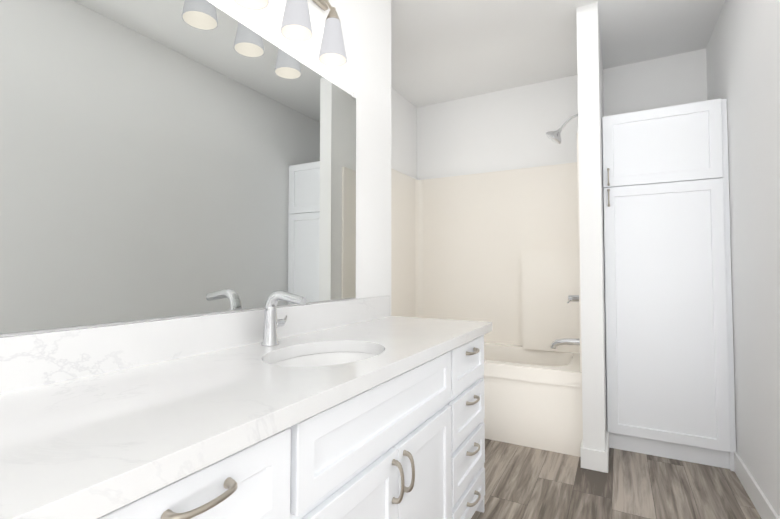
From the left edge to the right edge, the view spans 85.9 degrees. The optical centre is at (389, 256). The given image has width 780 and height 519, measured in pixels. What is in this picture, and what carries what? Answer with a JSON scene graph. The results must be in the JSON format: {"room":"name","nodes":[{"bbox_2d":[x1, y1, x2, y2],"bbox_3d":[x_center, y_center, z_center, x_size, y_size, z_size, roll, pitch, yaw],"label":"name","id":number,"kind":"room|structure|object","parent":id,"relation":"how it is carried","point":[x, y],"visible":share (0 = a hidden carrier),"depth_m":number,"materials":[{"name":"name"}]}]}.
{"room":"bathroom","nodes":[
{"label":"bathroom","id":0,"kind":"room"},
{"bbox_2d":[0,296,389,393],"bbox_3d":[-0.711,0.226,1.004,0.020,0.113,2.944,-1,-2,29],"label":"backsplash","id":1,"kind":"structure","parent":0,"relation":"attached to","point":[36,359],"depth_m":1.08,"materials":[{"name":"white stone"}]},
{"bbox_2d":[0,0,390,336],"bbox_3d":[-0.881,-0.194,0.855,0.120,2.740,3.495,-1,-2,29],"label":"wall","id":2,"kind":"structure","parent":0,"point":[363,74],"depth_m":2.12,"materials":[{"name":"paint"}]},
{"bbox_2d":[0,0,355,333],"bbox_3d":[-0.769,-0.332,0.928,0.010,0.986,2.522,-1,-2,29],"label":"mirror","id":3,"kind":"object","parent":2,"relation":"attached to","point":[164,158],"visible":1,"depth_m":1.17,"materials":[{"name":"clear glass"}]},
{"bbox_2d":[233,0,268,9],"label":"sconce","id":4,"kind":"object","parent":2,"relation":"attached to","point":[248,4],"depth_m":1.35,"materials":[{"name":"white glass"}]},
{"bbox_2d":[281,0,312,41],"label":"sconce","id":5,"kind":"object","parent":2,"relation":"attached to","point":[296,25],"depth_m":1.47,"materials":[{"name":"white glass"}]},
{"bbox_2d":[312,0,346,66],"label":"sconce","id":6,"kind":"object","parent":2,"relation":"attached to","point":[332,53],"depth_m":1.66,"materials":[{"name":"white glass"}]},
{"bbox_2d":[391,87,416,179],"bbox_3d":[-0.194,-0.112,3.315,0.100,2.740,1.725,-1,-2,29],"label":"wall","id":7,"kind":"structure","parent":0,"point":[403,135],"depth_m":3.83,"materials":[{"name":"paint"}]},
{"bbox_2d":[391,0,724,106],"bbox_3d":[0.043,-1.599,1.312,2.480,0.100,5.300,-1,-2,29],"label":"ceiling","id":8,"kind":"structure","parent":0,"point":[445,50],"depth_m":2.88,"materials":[{"name":"paint"}]},
{"bbox_2d":[417,48,706,179],"bbox_3d":[1.243,-0.103,3.571,2.380,2.740,0.100,-1,-2,29],"label":"wall","id":9,"kind":"structure","parent":0,"point":[505,129],"depth_m":3.57,"materials":[{"name":"paint"}]},
{"bbox_2d":[576,2,606,450],"bbox_3d":[1.407,-0.126,2.884,0.115,2.740,0.950,-1,-2,29],"label":"wall","id":10,"kind":"structure","parent":0,"point":[591,206],"depth_m":2.47,"materials":[{"name":"paint"}]},
{"bbox_2d":[600,431,608,472],"bbox_3d":[1.318,1.176,2.556,0.030,0.115,0.393,-1,-2,29],"label":"baseboard","id":11,"kind":"structure","parent":10,"relation":"attached to","point":[604,455],"depth_m":2.39,"materials":[{"name":"paint"}]},
{"bbox_2d":[471,439,760,518],"bbox_3d":[0.043,1.239,1.218,2.480,0.100,5.300,-1,-2,29],"label":"floor","id":12,"kind":"structure","parent":0,"point":[523,482],"depth_m":2.21,"materials":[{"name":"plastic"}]},
{"bbox_2d":[64,330,491,518],"bbox_3d":[-0.457,0.746,0.849,0.587,0.862,2.928,-1,-2,29],"label":"bathroom vanity","id":13,"kind":"object","parent":12,"relation":"on","point":[366,408],"depth_m":1.04,"materials":[{"name":"paint"}]},
{"bbox_2d":[0,314,491,518],"bbox_3d":[-0.462,0.298,0.872,0.581,0.040,2.956,-1,-2,29],"label":"countertop","id":14,"kind":"structure","parent":13,"relation":"on","point":[68,447],"depth_m":0.76,"materials":[{"name":"white stone"}]},
{"bbox_2d":[256,290,311,349],"bbox_3d":[-0.334,0.203,1.422,0.183,0.183,0.144,-1,-2,29],"label":"faucet","id":15,"kind":"object","parent":14,"relation":"on","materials":[{"name":"silver metal"}]},
{"bbox_2d":[264,346,379,369],"bbox_3d":[-0.193,0.400,1.284,0.372,0.162,0.481,-1,-2,29],"label":"sink","id":16,"kind":"object","parent":14,"relation":"in","point":[320,357],"depth_m":1.46,"materials":[{"name":"white ceramic"}]},
{"bbox_2d":[391,114,582,456],"bbox_3d":[0.726,0.122,3.317,1.503,2.273,0.823,-1,-2,29],"label":"shower","id":17,"kind":"object","parent":12,"relation":"on","point":[500,250],"visible":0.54,"depth_m":3.54,"materials":[{"name":"plastic"}]},
{"bbox_2d":[602,98,735,471],"bbox_3d":[1.818,0.162,2.820,0.656,2.160,0.648,-1,-2,29],"label":"linen cabinet","id":18,"kind":"object","parent":12,"relation":"on","point":[669,329],"visible":0.96,"depth_m":2.56,"materials":[{"name":"paint"}]},
{"bbox_2d":[706,0,779,517],"bbox_3d":[1.087,-0.199,0.696,0.100,2.740,5.300,-1,-2,29],"label":"wall","id":19,"kind":"structure","parent":0,"point":[743,59],"depth_m":2.01,"materials":[{"name":"paint"}]},
{"bbox_2d":[734,451,779,518],"bbox_3d":[0.900,1.106,0.429,0.015,0.115,4.532,-1,-2,29],"label":"baseboard","id":20,"kind":"structure","parent":19,"relation":"attached to","point":[759,500],"depth_m":2.05,"materials":[{"name":"paint"}]}
]}

